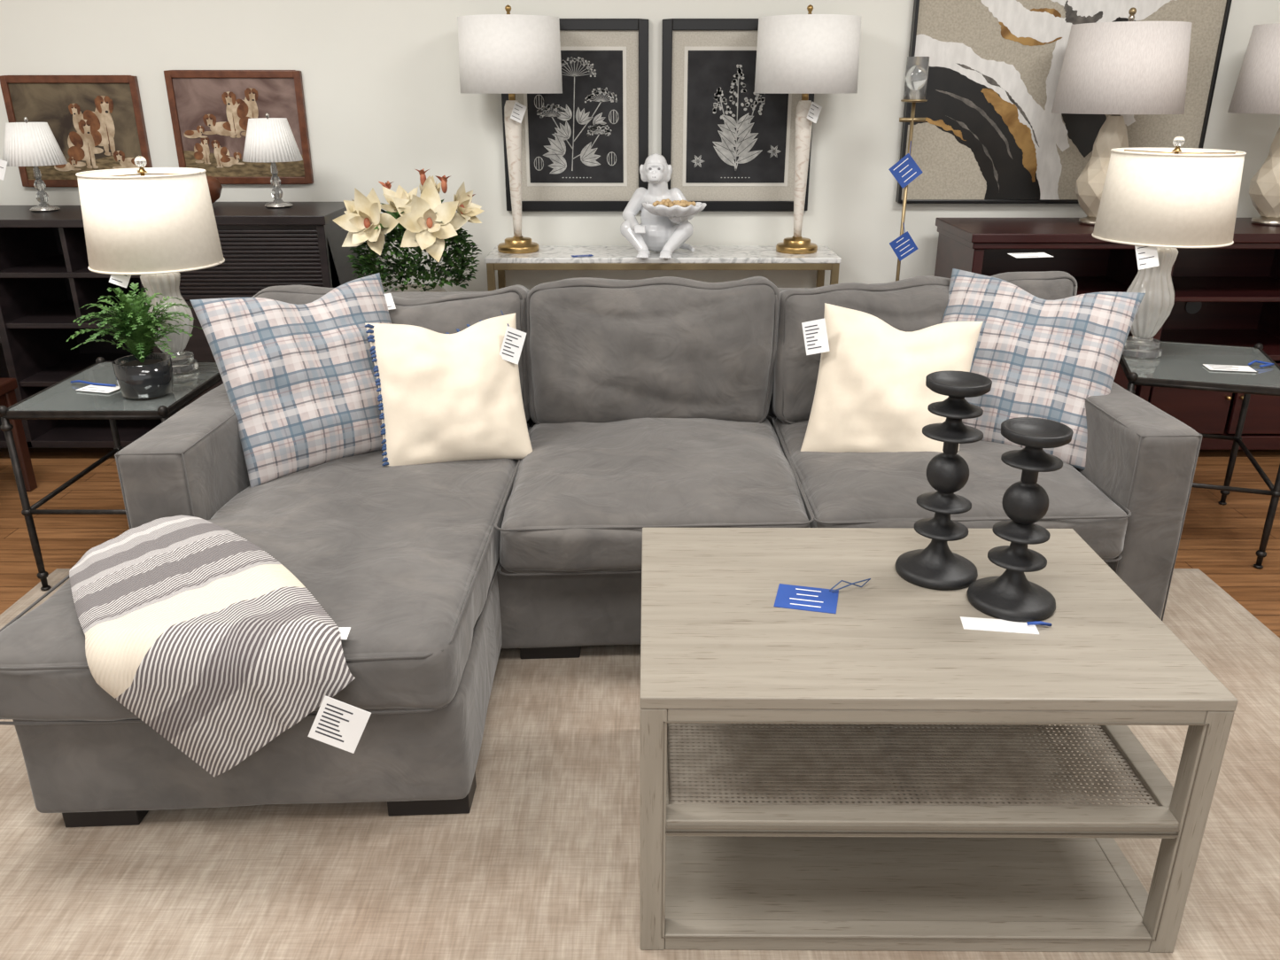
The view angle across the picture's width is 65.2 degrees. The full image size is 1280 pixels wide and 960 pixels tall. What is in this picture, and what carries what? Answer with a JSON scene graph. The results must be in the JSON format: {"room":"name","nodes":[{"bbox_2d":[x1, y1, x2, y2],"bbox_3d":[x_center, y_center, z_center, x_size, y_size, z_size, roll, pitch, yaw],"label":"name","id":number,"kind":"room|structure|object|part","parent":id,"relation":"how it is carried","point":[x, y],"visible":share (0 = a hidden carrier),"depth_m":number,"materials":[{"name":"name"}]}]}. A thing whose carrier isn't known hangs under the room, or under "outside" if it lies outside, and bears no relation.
{"room":"store","nodes":[
{"label":"store","id":0,"kind":"room"},
{"bbox_2d":[112,353,173,399],"bbox_3d":[-1.490,-0.311,3.014,0.160,0.105,0.160,0,21,0],"label":"pot","id":1,"kind":"object","parent":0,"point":[151,376],"depth_m":2.96,"materials":[{"name":"clear glass"}]},
{"bbox_2d":[0,0,1279,292],"bbox_3d":[0.000,-1.675,4.284,8.400,2.900,0.100,0,21,0],"label":"wall","id":2,"kind":"structure","parent":0,"point":[384,102],"depth_m":4.26,"materials":[{"name":"paint"}]},
{"bbox_2d":[0,75,152,186],"bbox_3d":[-2.405,-1.491,4.289,0.570,0.453,0.025,0,21,0],"label":"painting","id":3,"kind":"object","parent":2,"relation":"attached to","point":[96,122],"visible":0.83,"depth_m":4.26,"materials":[{"name":"walnut wood"},{"name":"painted canvas"}]},
{"bbox_2d":[163,69,313,184],"bbox_3d":[-1.710,-1.506,4.283,0.570,0.460,0.025,0,21,0],"label":"painting","id":4,"kind":"object","parent":2,"relation":"attached to","point":[211,110],"visible":0.76,"depth_m":4.26,"materials":[{"name":"walnut wood"},{"name":"painted canvas"}]},
{"bbox_2d":[501,18,648,211],"bbox_3d":[-0.275,-1.543,4.266,0.621,0.771,0.030,0,21,0],"label":"print","id":5,"kind":"object","parent":2,"relation":"attached to","point":[585,146],"visible":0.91,"depth_m":4.27,"materials":[{"name":"paper"}]},
{"bbox_2d":[661,18,814,211],"bbox_3d":[0.413,-1.543,4.266,0.643,0.771,0.030,0,21,0],"label":"print","id":6,"kind":"object","parent":2,"relation":"attached to","point":[728,146],"visible":0.84,"depth_m":4.27,"materials":[{"name":"paper"}]},
{"bbox_2d":[895,0,1232,203],"bbox_3d":[1.768,-1.810,4.154,1.285,1.280,0.045,0,21,0],"label":"abstract painting","id":7,"kind":"object","parent":2,"relation":"attached to","point":[990,133],"visible":0.77,"depth_m":4.22,"materials":[{"name":"paint"}]},
{"bbox_2d":[0,448,1279,638],"bbox_3d":[0.000,1.073,1.306,8.400,0.050,7.650,0,21,0],"label":"floor","id":8,"kind":"structure","parent":0,"point":[1222,542],"depth_m":3.59,"materials":[{"name":"brown wood"}]},
{"bbox_2d":[0,378,37,491],"bbox_3d":[-2.575,-0.102,3.638,0.470,0.440,0.430,0,21,0],"label":"wooden stool","id":9,"kind":"object","parent":8,"relation":"on","point":[8,398],"visible":0.65,"depth_m":3.79,"materials":[{"name":"brown wood"}]},
{"bbox_2d":[0,205,176,448],"bbox_3d":[-2.510,-0.626,4.229,1.200,0.985,0.513,0,21,0],"label":"bookcase","id":10,"kind":"object","parent":8,"relation":"on","point":[46,279],"visible":0.44,"depth_m":4.13,"materials":[{"name":"brown wood"}]},
{"bbox_2d":[0,116,67,211],"bbox_3d":[-2.425,-1.261,4.003,0.229,0.359,0.255,0,21,0],"label":"lamp","id":11,"kind":"object","parent":10,"relation":"on","point":[26,143],"visible":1,"depth_m":3.92,"materials":[{"name":"white fabric"}]},
{"bbox_3d":[-2.425,-1.339,3.986,0.229,0.158,0.229,0,21,0],"label":"lamp shade","id":12,"kind":"part","parent":11,"relation":"part of","materials":[{"name":"white fabric"}]},
{"bbox_3d":[-2.425,-1.204,4.039,0.048,0.174,0.046,0,21,0],"label":"crystal stem","id":13,"kind":"part","parent":11,"relation":"part of","materials":[{"name":"clear glass"}]},
{"bbox_3d":[-2.425,-1.266,4.015,0.110,0.359,0.110,0,21,0],"label":"metal rod","id":14,"kind":"part","parent":11,"relation":"part of","materials":[{"name":"silver metal"}]},
{"bbox_2d":[176,201,364,412],"bbox_3d":[-1.555,-0.631,4.223,0.710,1.000,0.521,0,21,0],"label":"sideboard","id":15,"kind":"object","parent":8,"relation":"on","point":[262,247],"visible":0.26,"depth_m":3.90,"materials":[{"name":"brown wood"}]},
{"bbox_2d":[206,175,222,204],"bbox_3d":[-1.800,-1.185,4.100,0.170,0.118,0.169,0,21,0],"label":"decorative bowl","id":16,"kind":"object","parent":15,"relation":"on","point":[214,186],"visible":0.26,"depth_m":4.07,"materials":[{"name":"brown wood"}]},
{"bbox_2d":[242,112,302,208],"bbox_3d":[-1.470,-1.280,4.009,0.229,0.359,0.229,0,21,0],"label":"lamp","id":17,"kind":"object","parent":15,"relation":"on","point":[272,140],"visible":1,"depth_m":3.92,"materials":[{"name":"white fabric"}]},
{"bbox_3d":[-1.470,-1.353,3.980,0.229,0.158,0.229,0,21,0],"label":"lamp shade","id":18,"kind":"part","parent":17,"relation":"part of","materials":[{"name":"white fabric"}]},
{"bbox_3d":[-1.470,-1.218,4.034,0.048,0.174,0.046,0,21,0],"label":"crystal stem","id":19,"kind":"part","parent":17,"relation":"part of","materials":[{"name":"clear glass"}]},
{"bbox_3d":[-1.470,-1.280,4.009,0.110,0.359,0.110,0,21,0],"label":"metal rod","id":20,"kind":"part","parent":17,"relation":"part of","materials":[{"name":"silver metal"}]},
{"bbox_2d":[0,568,1279,959],"bbox_3d":[-0.040,0.798,1.923,3.680,0.012,2.800,0,21,0],"label":"area rug","id":21,"kind":"object","parent":8,"relation":"on","point":[544,862],"visible":0.37,"depth_m":2.00,"materials":[{"name":"beige carpet"}]},
{"bbox_2d":[0,356,222,590],"bbox_3d":[-1.600,-0.040,3.238,0.492,0.591,0.592,0,21,0],"label":"end table","id":22,"kind":"object","parent":21,"relation":"on","point":[60,400],"visible":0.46,"depth_m":2.98,"materials":[{"name":"black metal"}]},
{"bbox_2d":[70,380,119,393],"bbox_3d":[-1.695,-0.290,3.086,0.192,0.014,0.070,6,22,14],"label":"price card","id":23,"kind":"object","parent":22,"relation":"on","point":[94,387],"visible":0.99,"depth_m":3.09,"materials":[{"name":"white paper"}]},
{"bbox_3d":[-1.600,-0.295,3.138,0.452,0.008,0.552,0,21,0],"label":"glass","id":24,"kind":"part","parent":22,"relation":"part of","materials":[{"name":"clear glass"}]},
{"bbox_2d":[65,282,202,399],"bbox_3d":[-1.479,-0.418,2.982,0.353,0.327,0.362,0,21,0],"label":"potted fern","id":25,"kind":"object","parent":22,"relation":"on","point":[143,375],"visible":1,"depth_m":2.94,"materials":[{"name":"green plant"}]},
{"bbox_2d":[75,155,224,374],"bbox_3d":[-1.525,-0.676,3.172,0.395,0.669,0.395,0,21,0],"label":"table lamp","id":26,"kind":"object","parent":22,"relation":"on","point":[157,224],"visible":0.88,"depth_m":3.00,"materials":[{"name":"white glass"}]},
{"bbox_3d":[-1.481,-0.816,3.117,0.269,0.310,0.310,0,21,0],"label":"brass stem","id":27,"kind":"part","parent":26,"relation":"part of","materials":[{"name":"gold metal"}]},
{"bbox_3d":[-1.525,-0.814,3.118,0.395,0.281,0.395,0,21,0],"label":"shade trim","id":28,"kind":"part","parent":26,"relation":"part of","materials":[{"name":"fabric"}]},
{"bbox_3d":[-1.525,-0.814,3.118,0.388,0.275,0.388,0,21,0],"label":"lamp shade","id":29,"kind":"part","parent":26,"relation":"part of","materials":[{"name":"fabric"}]},
{"bbox_2d":[0,252,1202,827],"bbox_3d":[0.054,-0.005,2.677,2.774,0.936,1.647,-1,21,-3],"label":"sectional sofa","id":30,"kind":"object","parent":21,"relation":"on","point":[664,401],"visible":0.62,"depth_m":2.56,"materials":[{"name":"grey fabric"}]},
{"bbox_3d":[-1.155,0.031,2.938,0.175,0.603,0.997,1,21,2],"label":"arm","id":31,"kind":"part","parent":30,"relation":"part of","materials":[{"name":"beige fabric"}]},
{"bbox_2d":[69,515,371,777],"bbox_3d":[-0.905,0.370,2.057,0.412,0.317,0.855,-18,28,-38],"label":"throw blanket","id":32,"kind":"object","parent":30,"relation":"on","point":[198,632],"visible":1,"depth_m":1.89,"materials":[{"name":"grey fabric"}]},
{"bbox_2d":[0,422,530,721],"bbox_3d":[-0.821,0.140,2.596,1.013,0.212,1.477,-1,21,-3],"label":"cushion","id":33,"kind":"object","parent":30,"relation":"on","point":[415,560],"depth_m":2.22,"materials":[{"name":"grey fabric"}]},
{"bbox_2d":[189,272,395,488],"bbox_3d":[-0.908,-0.298,2.836,0.557,0.484,0.292,-18,27,-38],"label":"throw pillow","id":34,"kind":"object","parent":30,"relation":"on","point":[298,380],"visible":0.81,"depth_m":2.73,"materials":[{"name":"multicoloured fabric"}]},
{"bbox_2d":[251,284,530,422],"bbox_3d":[-0.768,-0.377,3.155,0.868,0.479,0.363,-1,21,-3],"label":"cushion","id":35,"kind":"object","parent":30,"relation":"on","point":[440,312],"depth_m":3.03,"materials":[{"name":"grey fabric"}]},
{"bbox_2d":[364,310,532,465],"bbox_3d":[-0.536,-0.252,2.863,0.449,0.398,0.240,-7,23,-18],"label":"throw pillow","id":36,"kind":"object","parent":30,"relation":"on","point":[443,398],"visible":0.95,"depth_m":2.80,"materials":[{"name":"fabric"}]},
{"bbox_3d":[0.085,-0.246,3.389,2.631,0.789,0.150,-1,21,-3],"label":"frame","id":37,"kind":"part","parent":30,"relation":"part of","materials":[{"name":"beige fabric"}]},
{"bbox_2d":[525,276,780,424],"bbox_3d":[0.040,-0.402,3.188,0.804,0.490,0.356,-1,21,-3],"label":"cushion","id":38,"kind":"object","parent":30,"relation":"on","point":[664,349],"depth_m":3.05,"materials":[{"name":"grey fabric"}]},
{"bbox_2d":[499,418,810,573],"bbox_3d":[0.038,0.009,2.897,0.829,0.234,0.926,-1,21,-3],"label":"seat cushion","id":39,"kind":"object","parent":30,"relation":"on","point":[585,492],"depth_m":2.63,"materials":[{"name":"grey fabric"}]},
{"bbox_3d":[0.430,0.148,3.089,1.677,0.265,0.945,-1,21,-3],"label":"seat","id":40,"kind":"part","parent":30,"relation":"part of","materials":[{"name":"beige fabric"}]},
{"bbox_2d":[800,302,983,452],"bbox_3d":[0.706,-0.263,2.895,0.495,0.439,0.256,7,22,17],"label":"throw pillow","id":41,"kind":"object","parent":30,"relation":"on","point":[872,395],"visible":0.75,"depth_m":2.84,"materials":[{"name":"fabric"}]},
{"bbox_2d":[771,271,1077,423],"bbox_3d":[0.903,-0.423,3.232,0.969,0.494,0.353,-1,21,-3],"label":"cushion","id":42,"kind":"object","parent":30,"relation":"on","point":[917,303],"depth_m":3.09,"materials":[{"name":"grey fabric"}]},
{"bbox_2d":[773,417,1127,559],"bbox_3d":[0.839,-0.005,2.937,0.835,0.237,0.928,-1,21,-3],"label":"seat cushion","id":43,"kind":"object","parent":30,"relation":"on","point":[882,489],"depth_m":2.62,"materials":[{"name":"grey fabric"}]},
{"bbox_2d":[941,268,1145,470],"bbox_3d":[1.134,-0.346,2.971,0.574,0.481,0.383,12,24,28],"label":"throw pillow","id":44,"kind":"object","parent":30,"relation":"on","point":[1042,358],"visible":0.64,"depth_m":2.86,"materials":[{"name":"multicoloured fabric"}]},
{"bbox_3d":[1.323,-0.017,3.059,0.178,0.602,0.988,0,21,-1],"label":"arm","id":45,"kind":"part","parent":30,"relation":"part of","materials":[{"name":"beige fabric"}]},
{"bbox_2d":[640,527,1238,953],"bbox_3d":[0.479,0.475,2.003,0.953,0.532,0.670,0,21,0],"label":"coffee table","id":46,"kind":"object","parent":21,"relation":"on","point":[881,771],"visible":1,"depth_m":1.80,"materials":[{"name":"grey wood"}]},
{"bbox_2d":[773,578,870,613],"bbox_3d":[0.351,0.212,1.916,0.173,0.022,0.134,5,22,13],"label":"price tag","id":47,"kind":"object","parent":46,"relation":"on","point":[788,596],"visible":1,"depth_m":1.91,"materials":[{"name":"blue paper"}]},
{"bbox_2d":[667,723,1157,806],"bbox_3d":[0.479,0.469,2.001,0.863,0.002,0.578,0,21,0],"label":"shelf","id":48,"kind":"object","parent":46,"relation":"attached to","point":[904,788],"depth_m":1.85,"materials":[{"name":"brown wicker"}]},
{"bbox_2d":[895,370,992,590],"bbox_3d":[0.594,-0.002,1.937,0.160,0.402,0.160,0,21,0],"label":"candlestick","id":49,"kind":"object","parent":46,"relation":"on","point":[935,567],"visible":1,"depth_m":1.92,"materials":[{"name":"black wood"}]},
{"bbox_2d":[960,616,1052,634],"bbox_3d":[0.664,0.257,1.808,0.158,0.015,0.045,3,22,7],"label":"paper tag","id":50,"kind":"object","parent":46,"relation":"on","point":[975,624],"visible":1,"depth_m":1.81,"materials":[{"name":"white paper"}]},
{"bbox_2d":[966,417,1073,622],"bbox_3d":[0.701,0.069,1.831,0.160,0.348,0.160,0,21,0],"label":"candlestick","id":51,"kind":"object","parent":46,"relation":"on","point":[1010,596],"visible":1,"depth_m":1.82,"materials":[{"name":"black wood"}]},
{"bbox_2d":[484,245,841,291],"bbox_3d":[0.095,-0.607,4.434,1.470,0.800,0.360,0,21,0],"label":"console table","id":52,"kind":"object","parent":8,"relation":"on","point":[548,257],"visible":0.42,"depth_m":4.14,"materials":[{"name":"stone"}]},
{"bbox_2d":[457,4,562,254],"bbox_3d":[-0.522,-1.433,4.132,0.412,0.960,0.412,0,21,0],"label":"table lamp","id":53,"kind":"object","parent":52,"relation":"on","point":[510,54],"visible":1,"depth_m":3.89,"materials":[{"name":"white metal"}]},
{"bbox_3d":[-0.522,-1.705,4.025,0.412,0.280,0.412,0,21,0],"label":"lamp shade","id":54,"kind":"part","parent":53,"relation":"part of","materials":[{"name":"white fabric"}]},
{"bbox_2d":[570,254,593,256],"bbox_3d":[-0.240,-0.931,4.156,0.090,0.003,0.030,-8,23,-19],"label":"price tag","id":55,"kind":"object","parent":52,"relation":"on","point":[586,255],"visible":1,"depth_m":4.16,"materials":[{"name":"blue paper"}]},
{"bbox_3d":[0.095,-0.596,4.438,1.460,0.778,0.350,0,21,0],"label":"brass frame","id":56,"kind":"part","parent":52,"relation":"part of","materials":[{"name":"gold metal"}]},
{"bbox_2d":[620,153,706,258],"bbox_3d":[0.097,-1.135,4.129,0.357,0.404,0.318,2,21,6],"label":"figurine","id":57,"kind":"object","parent":52,"relation":"on","point":[664,227],"visible":1,"depth_m":4.11,"materials":[{"name":"white ceramic"}]},
{"bbox_2d":[641,201,706,217],"bbox_3d":[0.137,-1.095,4.054,0.265,0.055,0.164,2,21,6],"label":"shell bowl","id":58,"kind":"object","parent":57,"relation":"on","point":[652,208],"depth_m":4.01,"materials":[{"name":"white ceramic"}]},
{"bbox_2d":[754,4,861,254],"bbox_3d":[0.672,-1.430,4.122,0.412,0.960,0.412,0,21,0],"label":"table lamp","id":59,"kind":"object","parent":52,"relation":"on","point":[810,53],"visible":1,"depth_m":3.88,"materials":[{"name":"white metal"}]},
{"bbox_3d":[0.672,-1.702,4.016,0.412,0.280,0.412,0,21,0],"label":"lamp shade","id":60,"kind":"part","parent":59,"relation":"part of","materials":[{"name":"white fabric"}]},
{"bbox_2d":[888,56,929,281],"bbox_3d":[1.055,-0.878,4.081,0.240,1.562,0.240,0,21,0],"label":"stand","id":61,"kind":"object","parent":8,"relation":"on","point":[904,171],"visible":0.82,"depth_m":3.90,"materials":[{"name":"brass"},{"name":"clear glass"},{"name":"blue paper"}]},
{"bbox_2d":[934,217,1279,449],"bbox_3d":[2.392,-0.627,4.254,2.224,0.890,0.528,0,21,0],"label":"media cabinet","id":62,"kind":"object","parent":8,"relation":"on","point":[1229,295],"visible":0.3,"depth_m":4.20,"materials":[{"name":"brown wood"}]},
{"bbox_2d":[1051,7,1192,225],"bbox_3d":[1.885,-1.429,3.972,0.480,0.809,0.480,-4,22,-9],"label":"lamp","id":63,"kind":"object","parent":62,"relation":"on","point":[1117,68],"visible":0.88,"depth_m":3.75,"materials":[{"name":"white fabric"}]},
{"bbox_3d":[1.885,-1.602,3.905,0.480,0.320,0.480,-4,22,-9],"label":"lamp shade","id":64,"kind":"part","parent":63,"relation":"part of","materials":[{"name":"fabric"}]},
{"bbox_3d":[2.400,-0.718,4.484,2.120,0.770,0.015,0,21,0],"label":"panel","id":65,"kind":"part","parent":62,"relation":"part of","materials":[{"name":"brown wood"}]},
{"bbox_2d":[1227,23,1279,226],"bbox_3d":[2.600,-1.429,3.972,0.480,0.809,0.480,-12,24,-28],"label":"lamp","id":66,"kind":"object","parent":62,"relation":"on","point":[1257,89],"visible":1,"depth_m":3.90,"materials":[{"name":"white fabric"}]},
{"bbox_3d":[2.600,-1.602,3.905,0.480,0.320,0.480,-12,24,-28],"label":"lamp shade","id":67,"kind":"part","parent":66,"relation":"part of","materials":[{"name":"fabric"}]},
{"bbox_2d":[1119,341,1279,568],"bbox_3d":[1.870,-0.125,3.456,0.502,0.615,0.592,7,22,17],"label":"end table","id":68,"kind":"object","parent":8,"relation":"on","point":[1180,365],"visible":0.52,"depth_m":3.25,"materials":[{"name":"black metal"}]},
{"bbox_2d":[1091,135,1246,358],"bbox_3d":[1.715,-0.764,3.309,0.421,0.709,0.421,0,21,0],"label":"table lamp","id":69,"kind":"object","parent":68,"relation":"on","point":[1157,201],"visible":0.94,"depth_m":3.12,"materials":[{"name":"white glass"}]},
{"bbox_3d":[1.715,-0.923,3.247,0.421,0.276,0.421,0,21,0],"label":"shade trim","id":70,"kind":"part","parent":69,"relation":"part of","materials":[{"name":"fabric"}]},
{"bbox_3d":[1.715,-0.923,3.247,0.414,0.270,0.414,0,21,0],"label":"lamp shade","id":71,"kind":"part","parent":69,"relation":"part of","materials":[{"name":"fabric"}]},
{"bbox_3d":[1.762,-0.925,3.246,0.287,0.305,0.331,0,21,0],"label":"brass stem","id":72,"kind":"part","parent":69,"relation":"part of","materials":[{"name":"gold metal"}]},
{"bbox_3d":[1.870,-0.392,3.351,0.462,0.008,0.552,7,22,17],"label":"glass","id":73,"kind":"part","parent":68,"relation":"part of","materials":[{"name":"clear glass"}]},
{"bbox_2d":[1202,360,1274,372],"bbox_3d":[1.966,-0.375,3.269,0.226,0.015,0.107,4,22,9],"label":"price card","id":74,"kind":"object","parent":68,"relation":"on","point":[1226,368],"visible":1,"depth_m":3.27,"materials":[{"name":"white paper"}]},
{"bbox_3d":[-0.915,-0.404,4.266,0.400,0.545,0.400,0,21,0],"label":"stool","id":75,"kind":"object","parent":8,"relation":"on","visible":0},
{"bbox_2d":[332,168,484,292],"bbox_3d":[-0.890,-0.927,4.009,0.571,0.614,0.502,0,21,0],"label":"arrangement","id":76,"kind":"object","parent":75,"relation":"on","point":[426,223],"visible":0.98,"depth_m":3.87,"materials":[{"name":"beige plant"}]}
]}

